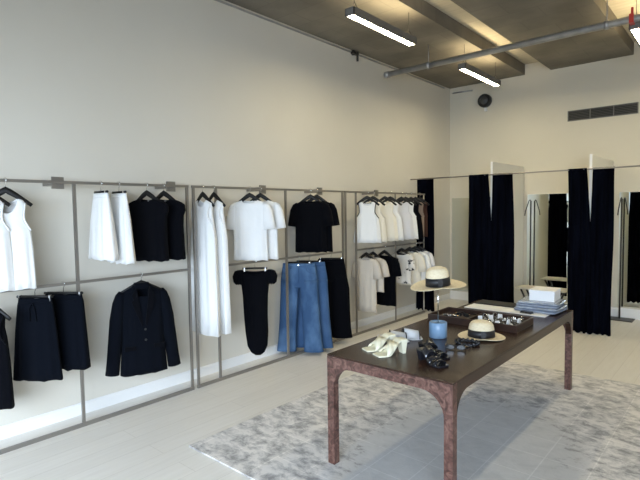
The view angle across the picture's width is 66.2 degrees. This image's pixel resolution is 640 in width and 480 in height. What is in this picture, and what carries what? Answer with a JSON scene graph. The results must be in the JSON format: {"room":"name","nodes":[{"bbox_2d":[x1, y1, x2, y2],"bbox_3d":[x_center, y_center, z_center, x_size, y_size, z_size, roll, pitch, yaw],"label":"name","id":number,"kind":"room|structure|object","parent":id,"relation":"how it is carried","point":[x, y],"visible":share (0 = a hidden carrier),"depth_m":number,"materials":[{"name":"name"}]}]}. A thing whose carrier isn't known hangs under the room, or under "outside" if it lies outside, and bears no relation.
{"room":"clothing store","nodes":[
{"label":"clothing store","id":0,"kind":"room"},
{"bbox_2d":[88,193,118,261],"bbox_3d":[-1.758,-0.107,3.971,0.404,0.540,0.144,2,5,43],"label":"skirt","id":1,"kind":"object","parent":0,"point":[103,245],"visible":1,"depth_m":3.88,"materials":[{"name":"white fabric"}]},
{"bbox_2d":[107,193,135,264],"bbox_3d":[-1.660,-0.095,4.084,0.384,0.579,0.146,2,5,43],"label":"skirt","id":2,"kind":"object","parent":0,"point":[119,201],"visible":0.83,"depth_m":3.98,"materials":[{"name":"white fabric"}]},
{"bbox_2d":[0,0,449,425],"bbox_3d":[-0.940,-0.661,5.441,0.200,4.065,10.450,2,4,41],"label":"wall","id":3,"kind":"structure","parent":0,"point":[181,92],"depth_m":4.82,"materials":[{"name":"paint"}]},
{"bbox_2d":[0,293,449,439],"bbox_3d":[-0.831,1.321,5.487,0.016,0.100,10.050,2,4,41],"label":"baseboard","id":4,"kind":"structure","parent":3,"relation":"attached to","point":[32,423],"depth_m":4.53,"materials":[{"name":"white paint"}]},
{"bbox_2d":[308,201,339,251],"bbox_3d":[-0.038,-0.166,5.956,0.559,0.621,0.127,0,3,8],"label":"t-shirt","id":5,"kind":"object","parent":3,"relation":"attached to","point":[332,206],"visible":0.3,"depth_m":5.90,"materials":[{"name":"black fabric"}]},
{"bbox_2d":[215,0,444,88],"bbox_3d":[-0.947,-2.477,5.185,0.022,0.022,9.750,2,4,41],"label":"conduit","id":6,"kind":"object","parent":3,"relation":"attached to","point":[220,1],"visible":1,"depth_m":6.11,"materials":[{"name":"metal"}]},
{"bbox_2d":[225,0,524,88],"bbox_3d":[-0.385,-2.583,4.822,1.341,0.170,10.050,2,4,41],"label":"ceiling","id":7,"kind":"structure","parent":3,"relation":"attached to","point":[446,37],"depth_m":6.21,"materials":[{"name":"concrete"}]},
{"bbox_2d":[345,0,416,46],"bbox_3d":[0.667,-2.360,5.152,0.110,0.345,1.180,2,4,41],"label":"pendant light","id":8,"kind":"object","parent":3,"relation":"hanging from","point":[353,13],"visible":1,"depth_m":5.06,"materials":[{"name":"grey"}]},
{"bbox_2d":[348,15,413,45],"bbox_3d":[0.669,-2.195,5.162,0.074,0.006,1.164,2,4,41],"label":"diffuser","id":9,"kind":"object","parent":8,"relation":"attached to","point":[364,20],"depth_m":5.11,"materials":[{"name":"beige"}]},
{"bbox_2d":[410,165,639,179],"bbox_3d":[2.995,-0.940,6.810,3.946,0.019,0.055,2,4,41],"label":"rail","id":10,"kind":"object","parent":3,"relation":"attached to","point":[633,165],"visible":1,"depth_m":6.80,"materials":[{"name":"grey metal"}]},
{"bbox_2d":[416,179,433,311],"bbox_3d":[1.720,0.080,8.057,0.343,2.175,0.039,2,4,41],"label":"curtain","id":11,"kind":"object","parent":10,"relation":"hanging from","point":[424,186],"visible":0.52,"depth_m":8.00,"materials":[{"name":"fabric"}]},
{"bbox_2d":[468,174,492,303],"bbox_3d":[2.400,0.112,7.357,0.404,2.175,0.048,2,4,41],"label":"curtain","id":12,"kind":"object","parent":10,"relation":"hanging from","point":[479,227],"visible":0.89,"depth_m":7.35,"materials":[{"name":"fabric"}]},
{"bbox_2d":[491,173,513,302],"bbox_3d":[2.657,0.119,7.173,0.376,2.175,0.035,2,4,41],"label":"curtain","id":13,"kind":"object","parent":10,"relation":"hanging from","point":[502,216],"visible":0.85,"depth_m":7.15,"materials":[{"name":"fabric"}]},
{"bbox_2d":[567,168,591,333],"bbox_3d":[3.423,0.149,6.474,0.322,2.175,0.048,2,4,41],"label":"curtain","id":14,"kind":"object","parent":10,"relation":"hanging from","point":[579,230],"visible":0.97,"depth_m":6.47,"materials":[{"name":"fabric"}]},
{"bbox_2d":[590,166,614,335],"bbox_3d":[3.619,0.154,6.345,0.297,2.175,0.033,2,4,41],"label":"curtain","id":15,"kind":"object","parent":10,"relation":"hanging from","point":[602,203],"visible":1,"depth_m":6.33,"materials":[{"name":"fabric"}]},
{"bbox_2d":[0,299,639,479],"bbox_3d":[1.957,1.524,3.084,7.786,0.100,10.450,2,4,41],"label":"floor","id":16,"kind":"structure","parent":0,"point":[152,441],"depth_m":4.13,"materials":[{"name":"beige wood"}]},
{"bbox_2d":[0,177,194,454],"bbox_3d":[-1.985,0.495,3.923,0.269,1.965,2.070,2,4,41],"label":"clothes rack","id":17,"kind":"object","parent":16,"relation":"on","point":[55,182],"visible":0.96,"depth_m":3.91,"materials":[{"name":"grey metal"}]},
{"bbox_2d":[0,308,11,320],"bbox_3d":[-2.288,0.450,3.384,0.326,0.219,0.033,0,3,6],"label":"clothes hanger","id":18,"kind":"object","parent":17,"relation":"hanging from","point":[6,316],"visible":1,"depth_m":3.38,"materials":[{"name":"black plastic"}]},
{"bbox_2d":[0,313,14,409],"bbox_3d":[-2.283,0.827,3.405,0.304,0.683,0.129,0,3,6],"label":"dress","id":19,"kind":"object","parent":18,"relation":"hanging from","point":[7,401],"visible":1,"depth_m":3.37,"materials":[{"name":"black fabric"}]},
{"bbox_2d":[0,200,15,292],"bbox_3d":[-2.291,0.038,3.362,0.334,0.651,0.129,-3,4,-31],"label":"tank","id":20,"kind":"object","parent":17,"relation":"attached to","point":[7,281],"visible":1,"depth_m":3.39,"materials":[{"name":"white fabric"}]},
{"bbox_2d":[0,177,32,206],"bbox_3d":[-2.204,-0.337,3.445,0.326,0.209,0.044,-3,4,-31],"label":"clothes hanger","id":21,"kind":"object","parent":17,"relation":"hanging from","point":[5,189],"visible":1,"depth_m":3.46,"materials":[{"name":"black plastic"}]},
{"bbox_2d":[3,199,36,289],"bbox_3d":[-2.198,0.031,3.464,0.324,0.651,0.126,-3,4,-31],"label":"tank","id":22,"kind":"object","parent":17,"relation":"attached to","point":[13,215],"visible":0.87,"depth_m":3.47,"materials":[{"name":"white fabric"}]},
{"bbox_2d":[16,289,53,299],"bbox_3d":[-2.092,0.386,3.605,0.270,0.123,0.030,-1,3,3],"label":"clothes hanger","id":23,"kind":"object","parent":17,"relation":"hanging from","point":[17,296],"visible":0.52,"depth_m":3.60,"materials":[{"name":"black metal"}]},
{"bbox_2d":[13,298,62,381],"bbox_3d":[-2.088,0.729,3.627,0.364,0.610,0.144,-1,3,3],"label":"skirt","id":24,"kind":"object","parent":23,"relation":"hanging from","point":[37,357],"visible":1,"depth_m":3.58,"materials":[{"name":"black fabric"}]},
{"bbox_2d":[44,281,82,294],"bbox_3d":[-1.962,0.375,3.756,0.300,0.123,0.030,-1,3,3],"label":"clothes hanger","id":25,"kind":"object","parent":17,"relation":"hanging from","point":[47,292],"visible":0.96,"depth_m":3.75,"materials":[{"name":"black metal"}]},
{"bbox_2d":[49,294,90,370],"bbox_3d":[-1.957,0.704,3.775,0.364,0.579,0.146,-1,3,3],"label":"skirt","id":26,"kind":"object","parent":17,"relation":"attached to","point":[69,309],"visible":0.64,"depth_m":3.73,"materials":[{"name":"black fabric"}]},
{"bbox_2d":[121,277,161,292],"bbox_3d":[-1.543,0.372,4.240,0.372,0.185,0.044,-3,4,-31],"label":"clothes hanger","id":27,"kind":"object","parent":17,"relation":"hanging from","point":[140,281],"visible":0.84,"depth_m":4.23,"materials":[{"name":"black plastic"}]},
{"bbox_2d":[105,282,180,376],"bbox_3d":[-1.537,0.761,4.263,0.632,0.790,0.152,-3,4,-31],"label":"blazer","id":28,"kind":"object","parent":27,"relation":"hanging from","point":[142,330],"visible":1,"depth_m":4.20,"materials":[{"name":"black fabric"}]},
{"bbox_2d":[137,182,158,200],"bbox_3d":[-1.500,-0.389,4.259,0.365,0.219,0.032,1,4,23],"label":"clothes hanger","id":29,"kind":"object","parent":17,"relation":"hanging from","point":[144,194],"visible":0.76,"depth_m":4.24,"materials":[{"name":"black plastic"}]},
{"bbox_2d":[128,199,168,261],"bbox_3d":[-1.497,-0.087,4.274,0.456,0.544,0.133,1,4,23],"label":"sleeveless top","id":30,"kind":"object","parent":29,"relation":"hanging from","point":[148,217],"visible":0.91,"depth_m":4.21,"materials":[{"name":"black fabric"}]},
{"bbox_2d":[157,183,174,199],"bbox_3d":[-1.392,-0.398,4.383,0.365,0.219,0.032,1,4,23],"label":"clothes hanger","id":31,"kind":"object","parent":17,"relation":"hanging from","point":[163,193],"visible":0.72,"depth_m":4.36,"materials":[{"name":"black plastic"}]},
{"bbox_2d":[159,199,185,259],"bbox_3d":[-1.389,-0.096,4.398,0.456,0.544,0.133,1,4,23],"label":"sleeveless top","id":32,"kind":"object","parent":31,"relation":"hanging from","point":[175,217],"visible":0.41,"depth_m":4.31,"materials":[{"name":"black fabric"}]},
{"bbox_2d":[191,185,344,387],"bbox_3d":[-0.532,0.376,5.598,0.269,1.965,2.290,2,4,41],"label":"clothes rack","id":33,"kind":"object","parent":16,"relation":"on","point":[263,191],"visible":0.85,"depth_m":5.25,"materials":[{"name":"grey metal"}]},
{"bbox_2d":[196,185,214,206],"bbox_3d":[-1.119,-0.420,4.696,0.356,0.219,0.032,3,5,45],"label":"clothes hanger","id":34,"kind":"object","parent":33,"relation":"hanging from","point":[202,194],"visible":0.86,"depth_m":4.67,"materials":[{"name":"black plastic"}]},
{"bbox_2d":[191,200,220,336],"bbox_3d":[-1.111,0.261,4.736,0.433,1.292,0.139,3,5,45],"label":"dress","id":35,"kind":"object","parent":34,"relation":"hanging from","point":[209,317],"visible":0.91,"depth_m":4.63,"materials":[{"name":"white fabric"}]},
{"bbox_2d":[209,185,225,206],"bbox_3d":[-1.034,-0.427,4.794,0.356,0.219,0.032,3,5,45],"label":"clothes hanger","id":36,"kind":"object","parent":33,"relation":"hanging from","point":[213,194],"visible":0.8,"depth_m":4.76,"materials":[{"name":"black plastic"}]},
{"bbox_2d":[212,200,231,333],"bbox_3d":[-1.027,0.254,4.832,0.437,1.293,0.149,3,5,45],"label":"dress","id":37,"kind":"object","parent":36,"relation":"hanging from","point":[218,209],"visible":0.46,"depth_m":4.70,"materials":[{"name":"white fabric"}]},
{"bbox_2d":[239,186,260,201],"bbox_3d":[-0.735,-0.452,5.141,0.365,0.219,0.032,0,3,11],"label":"clothes hanger","id":38,"kind":"object","parent":33,"relation":"hanging from","point":[249,194],"visible":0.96,"depth_m":5.13,"materials":[{"name":"black plastic"}]},
{"bbox_2d":[226,200,275,260],"bbox_3d":[-0.730,-0.102,5.161,0.555,0.636,0.130,0,3,11],"label":"t-shirt","id":39,"kind":"object","parent":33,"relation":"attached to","point":[250,221],"visible":1,"depth_m":5.11,"materials":[{"name":"white fabric"}]},
{"bbox_2d":[242,260,266,271],"bbox_3d":[-0.693,0.271,5.219,0.260,0.123,0.034,-1,3,-4],"label":"clothes hanger","id":40,"kind":"object","parent":33,"relation":"hanging from","point":[244,268],"visible":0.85,"depth_m":5.22,"materials":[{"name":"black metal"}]},
{"bbox_2d":[232,269,276,354],"bbox_3d":[-0.685,0.774,5.248,0.476,0.918,0.116,-1,3,-4],"label":"dress","id":41,"kind":"object","parent":40,"relation":"hanging from","point":[254,284],"visible":1,"depth_m":5.20,"materials":[{"name":"black fabric"}]},
{"bbox_2d":[252,200,285,259],"bbox_3d":[-0.633,-0.110,5.270,0.555,0.636,0.127,0,3,11],"label":"t-shirt","id":42,"kind":"object","parent":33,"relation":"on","point":[272,234],"visible":0.41,"depth_m":5.21,"materials":[{"name":"white fabric"}]},
{"bbox_2d":[297,255,321,261],"bbox_3d":[-0.130,0.225,5.868,0.300,0.123,0.028,0,3,9],"label":"clothes hanger","id":43,"kind":"object","parent":33,"relation":"hanging from","point":[310,255],"visible":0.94,"depth_m":5.86,"materials":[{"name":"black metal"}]},
{"bbox_2d":[296,262,332,348],"bbox_3d":[-0.123,0.774,5.898,0.560,1.033,0.122,0,3,9],"label":"jeans","id":44,"kind":"object","parent":43,"relation":"hanging from","point":[320,267],"visible":0.43,"depth_m":5.83,"materials":[{"name":"blue fabric"}]},
{"bbox_2d":[300,189,320,201],"bbox_3d":[-0.114,-0.503,5.858,0.365,0.219,0.033,0,3,8],"label":"clothes hanger","id":45,"kind":"object","parent":33,"relation":"hanging from","point":[306,198],"visible":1,"depth_m":5.84,"materials":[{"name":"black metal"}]},
{"bbox_2d":[288,201,333,252],"bbox_3d":[-0.109,-0.161,5.877,0.559,0.621,0.130,0,3,8],"label":"t-shirt","id":46,"kind":"object","parent":45,"relation":"hanging from","point":[310,220],"visible":1,"depth_m":5.83,"materials":[{"name":"black fabric"}]},
{"label":"clothes hanger","id":47,"kind":"object","parent":33,"relation":"hanging from","visible":0},
{"bbox_2d":[318,259,351,337],"bbox_3d":[0.146,0.738,6.209,0.520,1.001,0.122,-1,3,1],"label":"trousers","id":48,"kind":"object","parent":47,"relation":"hanging from","point":[338,286],"visible":0.66,"depth_m":6.16,"materials":[{"name":"black fabric"}]},
{"bbox_2d":[344,190,424,338],"bbox_3d":[0.921,0.256,7.275,0.269,1.965,2.095,2,4,41],"label":"clothes rack","id":49,"kind":"object","parent":16,"relation":"on","point":[375,192],"visible":0.85,"depth_m":6.63,"materials":[{"name":"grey metal"}]},
{"bbox_2d":[359,247,373,258],"bbox_3d":[0.638,0.205,6.756,0.345,0.209,0.032,2,4,39],"label":"clothes hanger","id":50,"kind":"object","parent":49,"relation":"hanging from","point":[365,253],"visible":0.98,"depth_m":6.74,"materials":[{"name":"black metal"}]},
{"bbox_2d":[351,258,382,312],"bbox_3d":[0.643,0.615,6.779,0.504,0.746,0.130,2,4,39],"label":"dress","id":51,"kind":"object","parent":50,"relation":"hanging from","point":[369,270],"visible":0.94,"depth_m":6.71,"materials":[{"name":"beige fabric"}]},
{"bbox_2d":[365,257,389,291],"bbox_3d":[0.746,0.477,6.892,0.534,0.485,0.130,2,4,39],"label":"t-shirt","id":52,"kind":"object","parent":49,"relation":"hanging from","point":[384,267],"visible":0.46,"depth_m":6.77,"materials":[{"name":"beige fabric"}]},
{"bbox_2d":[378,245,392,256],"bbox_3d":[0.932,0.181,7.095,0.345,0.209,0.032,2,4,39],"label":"clothes hanger","id":53,"kind":"object","parent":49,"relation":"hanging from","point":[384,250],"visible":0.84,"depth_m":7.08,"materials":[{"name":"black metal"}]},
{"bbox_2d":[374,255,401,305],"bbox_3d":[0.937,0.581,7.118,0.555,0.726,0.130,2,4,39],"label":"dress","id":54,"kind":"object","parent":53,"relation":"hanging from","point":[388,297],"visible":0.46,"depth_m":7.01,"materials":[{"name":"black fabric"}]},
{"bbox_2d":[392,253,415,283],"bbox_3d":[1.243,0.426,7.465,0.484,0.466,0.130,2,4,39],"label":"blouse","id":55,"kind":"object","parent":49,"relation":"hanging from","point":[407,263],"visible":0.74,"depth_m":7.37,"materials":[{"name":"white fabric"}]},
{"bbox_2d":[399,252,426,284],"bbox_3d":[1.400,0.443,7.648,0.525,0.525,0.130,1,4,26],"label":"shirt","id":56,"kind":"object","parent":49,"relation":"hanging from","point":[419,260],"visible":0.5,"depth_m":7.56,"materials":[{"name":"beige fabric"}]},
{"bbox_2d":[408,251,430,279],"bbox_3d":[1.504,0.434,7.768,0.525,0.525,0.130,1,4,26],"label":"shirt","id":57,"kind":"object","parent":49,"relation":"hanging from","point":[426,257],"visible":0.28,"depth_m":7.66,"materials":[{"name":"white fabric"}]},
{"bbox_3d":[1.592,0.126,7.857,0.345,0.209,0.032,1,4,26],"label":"clothes hanger","id":58,"kind":"object","parent":49,"relation":"hanging from","visible":0},
{"bbox_2d":[416,250,434,266],"bbox_3d":[1.596,0.417,7.873,0.525,0.505,0.130,1,4,26],"label":"shirt","id":59,"kind":"object","parent":58,"relation":"hanging from","point":[430,255],"visible":0.16,"depth_m":7.75,"materials":[{"name":"white fabric"}]},
{"bbox_3d":[1.587,-0.648,7.819,0.316,0.209,0.033,0,3,7],"label":"clothes hanger","id":60,"kind":"object","parent":49,"relation":"hanging from","visible":0},
{"bbox_2d":[423,202,427,236],"bbox_3d":[1.591,-0.325,7.837,0.257,0.560,0.129,0,3,7],"label":"tank","id":61,"kind":"object","parent":60,"relation":"hanging from","point":[424,206],"visible":0.34,"depth_m":7.79,"materials":[{"name":"brown fabric"}]},
{"bbox_2d":[189,361,639,479],"bbox_3d":[1.261,1.431,3.860,2.900,0.011,3.380,2,4,41],"label":"rug","id":62,"kind":"object","parent":16,"relation":"on","point":[518,421],"visible":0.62,"depth_m":3.66,"materials":[{"name":"grey fabric"}]},
{"bbox_2d":[327,300,572,479],"bbox_3d":[1.183,1.059,3.874,0.884,0.733,2.440,2,4,41],"label":"display table","id":63,"kind":"object","parent":62,"relation":"on","point":[467,366],"visible":0.8,"depth_m":3.16,"materials":[{"name":"brown wood"}]},
{"bbox_2d":[362,332,395,351],"bbox_3d":[0.397,0.687,3.310,0.215,0.097,0.109,-2,4,-21],"label":"sandal","id":64,"kind":"object","parent":63,"relation":"on","point":[377,344],"visible":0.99,"depth_m":3.29,"materials":[{"name":"beige leather"}]},
{"bbox_2d":[373,337,407,357],"bbox_3d":[0.455,0.694,3.187,0.215,0.097,0.109,-2,4,-23],"label":"sandal","id":65,"kind":"object","parent":63,"relation":"on","point":[390,347],"visible":1,"depth_m":3.18,"materials":[{"name":"beige leather"}]},
{"bbox_2d":[377,330,409,342],"bbox_3d":[0.521,0.680,3.500,0.220,0.083,0.109,-1,3,3],"label":"mule","id":66,"kind":"object","parent":63,"relation":"on","point":[398,334],"visible":0.43,"depth_m":3.47,"materials":[{"name":"white leather"}]},
{"bbox_2d":[402,328,422,339],"bbox_3d":[0.626,0.675,3.561,0.220,0.083,0.109,-1,3,3],"label":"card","id":67,"kind":"object","parent":63,"relation":"on","point":[412,334],"visible":0.73,"depth_m":3.52,"materials":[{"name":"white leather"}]},
{"bbox_2d":[416,345,448,368],"bbox_3d":[0.682,0.699,2.991,0.100,0.103,0.215,-3,4,-27],"label":"sandal","id":68,"kind":"object","parent":63,"relation":"on","point":[427,352],"visible":1,"depth_m":2.98,"materials":[{"name":"black leather"}]},
{"bbox_2d":[418,338,449,359],"bbox_3d":[0.728,0.689,3.143,0.100,0.103,0.215,-3,4,-31],"label":"sandal","id":69,"kind":"object","parent":63,"relation":"on","point":[440,353],"visible":0.73,"depth_m":3.14,"materials":[{"name":"black leather"}]},
{"bbox_2d":[429,290,446,338],"bbox_3d":[0.864,0.502,3.594,0.128,0.421,0.128,2,4,41],"label":"stand","id":70,"kind":"object","parent":63,"relation":"on","point":[437,328],"visible":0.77,"depth_m":3.56,"materials":[{"name":"blue ceramic"}]},
{"bbox_2d":[411,266,465,290],"bbox_3d":[0.861,0.275,3.581,0.392,0.167,0.376,-2,4,-22],"label":"straw hat","id":71,"kind":"object","parent":70,"relation":"on","point":[437,277],"visible":1,"depth_m":3.52,"materials":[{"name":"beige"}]},
{"bbox_2d":[445,342,465,349],"bbox_3d":[0.918,0.708,3.323,0.140,0.036,0.141,0,4,16],"label":"sunglasses","id":72,"kind":"object","parent":63,"relation":"on","point":[449,346],"visible":1,"depth_m":3.26,"materials":[{"name":"black plastic"}]},
{"bbox_2d":[455,338,479,346],"bbox_3d":[1.018,0.707,3.396,0.176,0.028,0.154,2,4,41],"label":"headband","id":73,"kind":"object","parent":63,"relation":"on","point":[458,341],"visible":0.95,"depth_m":3.39,"materials":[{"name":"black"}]},
{"bbox_2d":[428,307,532,332],"bbox_3d":[1.317,0.651,4.060,0.740,0.055,0.380,2,4,41],"label":"tray","id":74,"kind":"object","parent":63,"relation":"on","point":[459,320],"visible":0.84,"depth_m":4.03,"materials":[{"name":"brown wood"}]},
{"bbox_2d":[458,319,504,340],"bbox_3d":[1.177,0.647,3.585,0.332,0.119,0.313,0,3,11],"label":"straw hat","id":75,"kind":"object","parent":63,"relation":"on","point":[479,329],"visible":0.98,"depth_m":3.53,"materials":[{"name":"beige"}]},
{"bbox_2d":[464,303,549,316],"bbox_3d":[1.786,0.637,4.594,0.730,0.006,0.430,2,4,41],"label":"sheet","id":76,"kind":"object","parent":63,"relation":"on","point":[473,306],"visible":0.57,"depth_m":4.53,"materials":[{"name":"white paper"}]},
{"bbox_2d":[475,300,515,307],"bbox_3d":[1.726,0.618,4.777,0.380,0.012,0.200,2,4,41],"label":"clipboard","id":77,"kind":"object","parent":76,"relation":"on","point":[485,302],"visible":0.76,"depth_m":4.75,"materials":[{"name":"black"}]},
{"bbox_2d":[514,307,566,314],"bbox_3d":[2.013,0.623,4.487,0.380,0.026,0.356,2,5,44],"label":"folded garment","id":78,"kind":"object","parent":76,"relation":"on","point":[515,308],"visible":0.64,"depth_m":4.34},
{"bbox_2d":[515,304,566,311],"bbox_3d":[2.013,0.598,4.473,0.373,0.024,0.349,2,5,41],"label":"folded garment","id":79,"kind":"object","parent":78,"relation":"on","point":[563,305],"visible":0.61,"depth_m":4.34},
{"bbox_2d":[516,302,563,308],"bbox_3d":[2.007,0.574,4.479,0.366,0.022,0.341,2,4,37],"label":"folded garment","id":80,"kind":"object","parent":79,"relation":"on","point":[517,303],"visible":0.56,"depth_m":4.34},
{"bbox_2d":[517,296,565,305],"bbox_3d":[2.016,0.553,4.470,0.357,0.020,0.332,2,4,38],"label":"folded garment","id":81,"kind":"object","parent":80,"relation":"on","point":[558,302],"visible":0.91,"depth_m":4.38,"materials":[{"name":"fabric"}]},
{"bbox_2d":[529,286,560,301],"bbox_3d":[2.053,0.492,4.484,0.216,0.096,0.246,2,4,38],"label":"box","id":82,"kind":"object","parent":81,"relation":"on","point":[537,293],"visible":1,"depth_m":4.41,"materials":[{"name":"white"}]},
{"bbox_2d":[490,162,523,302],"bbox_3d":[2.988,-0.007,7.816,0.032,2.370,1.356,2,4,41],"label":"partition panel","id":83,"kind":"object","parent":16,"relation":"on","point":[518,179],"visible":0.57,"depth_m":8.10,"materials":[{"name":"white paint"}]},
{"bbox_2d":[524,200,531,284],"bbox_3d":[3.442,0.245,8.076,0.320,1.823,0.377,2,4,41],"label":"coat stand","id":84,"kind":"object","parent":16,"relation":"on","point":[529,200],"visible":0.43,"depth_m":8.15,"materials":[{"name":"grey metal"}]},
{"bbox_2d":[516,285,566,303],"bbox_3d":[3.439,0.964,7.584,0.720,0.455,0.320,2,4,41],"label":"bench","id":85,"kind":"object","parent":16,"relation":"on","point":[563,291],"visible":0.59,"depth_m":7.63,"materials":[{"name":"beige"}]},
{"bbox_2d":[586,154,613,333],"bbox_3d":[3.979,0.029,6.960,0.032,2.370,1.356,2,4,41],"label":"partition panel","id":86,"kind":"object","parent":16,"relation":"on","point":[595,161],"visible":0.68,"depth_m":6.44,"materials":[{"name":"white paint"}]},
{"bbox_2d":[611,197,634,322],"bbox_3d":[4.432,0.282,7.220,0.320,1.823,0.377,2,4,41],"label":"coat stand","id":87,"kind":"object","parent":16,"relation":"on","point":[614,318],"visible":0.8,"depth_m":7.30,"materials":[{"name":"grey metal"}]},
{"bbox_2d":[354,202,380,242],"bbox_3d":[0.649,-0.242,6.751,0.384,0.571,0.129,0,3,7],"label":"tank","id":88,"kind":"object","parent":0,"point":[368,226],"visible":0.94,"depth_m":6.71,"materials":[{"name":"white fabric"}]},
{"bbox_2d":[366,202,386,241],"bbox_3d":[0.741,-0.250,6.857,0.384,0.571,0.129,0,3,7],"label":"tank","id":89,"kind":"object","parent":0,"point":[378,208],"visible":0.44,"depth_m":6.80,"materials":[{"name":"beige fabric"}]},
{"bbox_2d":[381,202,398,240],"bbox_3d":[0.937,-0.266,7.083,0.384,0.571,0.129,0,3,7],"label":"tank","id":90,"kind":"object","parent":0,"point":[387,210],"visible":0.57,"depth_m":7.03,"materials":[{"name":"beige fabric"}]},
{"bbox_2d":[384,202,403,240],"bbox_3d":[1.029,-0.274,7.189,0.384,0.571,0.129,0,3,7],"label":"tank","id":91,"kind":"object","parent":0,"point":[395,208],"visible":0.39,"depth_m":7.14,"materials":[{"name":"white fabric"}]},
{"bbox_2d":[398,202,414,239],"bbox_3d":[1.232,-0.290,7.423,0.384,0.571,0.129,0,3,7],"label":"tank","id":92,"kind":"object","parent":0,"point":[403,210],"visible":0.48,"depth_m":7.37,"materials":[{"name":"white fabric"}]},
{"bbox_2d":[400,202,417,238],"bbox_3d":[1.310,-0.297,7.513,0.384,0.571,0.129,0,3,7],"label":"tank","id":93,"kind":"object","parent":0,"point":[410,206],"visible":0.32,"depth_m":7.46,"materials":[{"name":"white fabric"}]},
{"bbox_2d":[413,202,423,238],"bbox_3d":[1.415,-0.300,7.634,0.384,0.581,0.129,0,3,7],"label":"tank","id":94,"kind":"object","parent":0,"point":[416,207],"visible":0.36,"depth_m":7.58,"materials":[{"name":"black fabric"}]},
{"bbox_2d":[419,202,424,236],"bbox_3d":[1.506,-0.318,7.739,0.277,0.560,0.129,0,3,7],"label":"tank","id":95,"kind":"object","parent":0,"point":[420,206],"visible":0.27,"depth_m":7.69,"materials":[{"name":"brown fabric"}]},
{"bbox_2d":[458,44,500,86],"bbox_3d":[2.305,-2.494,7.042,0.110,0.345,1.250,2,4,41],"label":"pendant light","id":96,"kind":"object","parent":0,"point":[465,68],"visible":0.96,"depth_m":6.95,"materials":[{"name":"grey"}]},
{"bbox_2d":[461,69,498,85],"bbox_3d":[2.308,-2.329,7.052,0.074,0.006,1.234,2,4,41],"label":"diffuser","id":97,"kind":"object","parent":96,"relation":"attached to","point":[474,73],"depth_m":7.02,"materials":[{"name":"beige"}]},
{"bbox_2d":[424,0,639,63],"bbox_3d":[1.899,-2.634,2.838,7.786,0.100,10.450,2,4,41],"label":"ceiling","id":98,"kind":"structure","parent":0,"point":[620,8],"depth_m":6.17,"materials":[{"name":"paint"}]},
{"bbox_2d":[629,0,639,46],"bbox_3d":[3.708,-2.515,5.619,0.110,0.515,1.200,2,4,41],"label":"pendant light","id":99,"kind":"object","parent":98,"relation":"hanging from","point":[634,30],"visible":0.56,"depth_m":5.24,"materials":[{"name":"grey"}]},
{"bbox_2d":[631,28,639,42],"bbox_3d":[3.711,-2.265,5.634,0.074,0.006,1.184,2,4,41],"label":"diffuser","id":100,"kind":"object","parent":99,"relation":"attached to","point":[635,32],"depth_m":5.34,"materials":[{"name":"beige"}]},
{"bbox_2d":[450,42,639,309],"bbox_3d":[5.281,-0.830,6.827,7.386,4.065,0.200,2,4,41],"label":"wall","id":101,"kind":"structure","parent":0,"point":[525,124],"depth_m":7.98,"materials":[{"name":"paint"}]},
{"bbox_2d":[452,197,468,291],"bbox_3d":[2.784,0.091,8.916,0.840,1.730,0.014,2,4,41],"label":"wall mirror","id":102,"kind":"object","parent":101,"relation":"attached to","point":[460,206],"visible":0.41,"depth_m":9.07,"materials":[{"name":"clear glass"}]},
{"bbox_2d":[478,94,491,110],"bbox_3d":[2.883,-2.403,8.586,0.230,0.285,0.115,2,4,41],"label":"wall speaker","id":103,"kind":"object","parent":101,"relation":"attached to","point":[485,100],"visible":1,"depth_m":8.54,"materials":[{"name":"black plastic"}]},
{"bbox_2d":[480,96,487,104],"bbox_3d":[2.852,-2.428,8.549,0.140,0.140,0.008,2,4,41],"label":"grille","id":104,"kind":"object","parent":103,"relation":"attached to","point":[483,99],"depth_m":8.55,"materials":[{"name":"grey metal"}]},
{"bbox_2d":[451,0,633,69],"bbox_3d":[0.862,-2.537,3.745,1.135,0.170,10.050,2,4,41],"label":"ceiling","id":105,"kind":"structure","parent":101,"relation":"attached to","point":[514,20],"depth_m":6.00,"materials":[{"name":"concrete"}]},
{"bbox_2d":[450,291,639,319],"bbox_3d":[5.244,1.130,6.854,7.366,0.150,0.018,2,4,41],"label":"baseboard","id":106,"kind":"structure","parent":101,"relation":"attached to","point":[624,312],"depth_m":7.48,"materials":[{"name":"white paint"}]},
{"bbox_2d":[526,193,568,300],"bbox_3d":[3.794,0.113,8.042,0.790,1.740,0.014,2,4,41],"label":"wall mirror","id":107,"kind":"object","parent":101,"relation":"attached to","point":[549,216],"visible":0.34,"depth_m":8.07,"materials":[{"name":"clear glass"}]},
{"bbox_2d":[567,102,638,121],"bbox_3d":[4.283,-1.944,7.472,0.950,0.164,0.014,2,4,41],"label":"air vent","id":108,"kind":"object","parent":101,"relation":"in","point":[628,108],"visible":1,"depth_m":7.45,"materials":[{"name":"grey"}]},
{"bbox_2d":[617,191,639,308],"bbox_3d":[4.845,0.157,7.134,0.890,1.730,0.014,2,4,41],"label":"wall mirror","id":109,"kind":"object","parent":101,"relation":"attached to","point":[630,265],"visible":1,"depth_m":7.32,"materials":[{"name":"clear glass"}]},
{"label":"clothes hanger","id":110,"kind":"object","parent":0,"visible":0},
{"bbox_2d":[277,263,323,352],"bbox_3d":[-0.240,0.789,5.762,0.560,1.043,0.121,0,3,9],"label":"jeans","id":111,"kind":"object","parent":110,"relation":"hanging from","point":[303,276],"visible":0.95,"depth_m":5.71,"materials":[{"name":"blue fabric"}]},
{"bbox_3d":[4.797,-0.449,0.481,0.200,4.065,10.450,2,4,41],"label":"wall","id":112,"kind":"structure","parent":0,"visible":0},
{"bbox_2d":[384,0,639,77],"bbox_3d":[3.663,-2.391,4.739,7.190,0.317,0.100,2,4,41],"label":"pipe","id":113,"kind":"object","parent":112,"relation":"attached to","point":[632,18],"visible":1,"depth_m":5.78,"materials":[{"name":"grey metal"}]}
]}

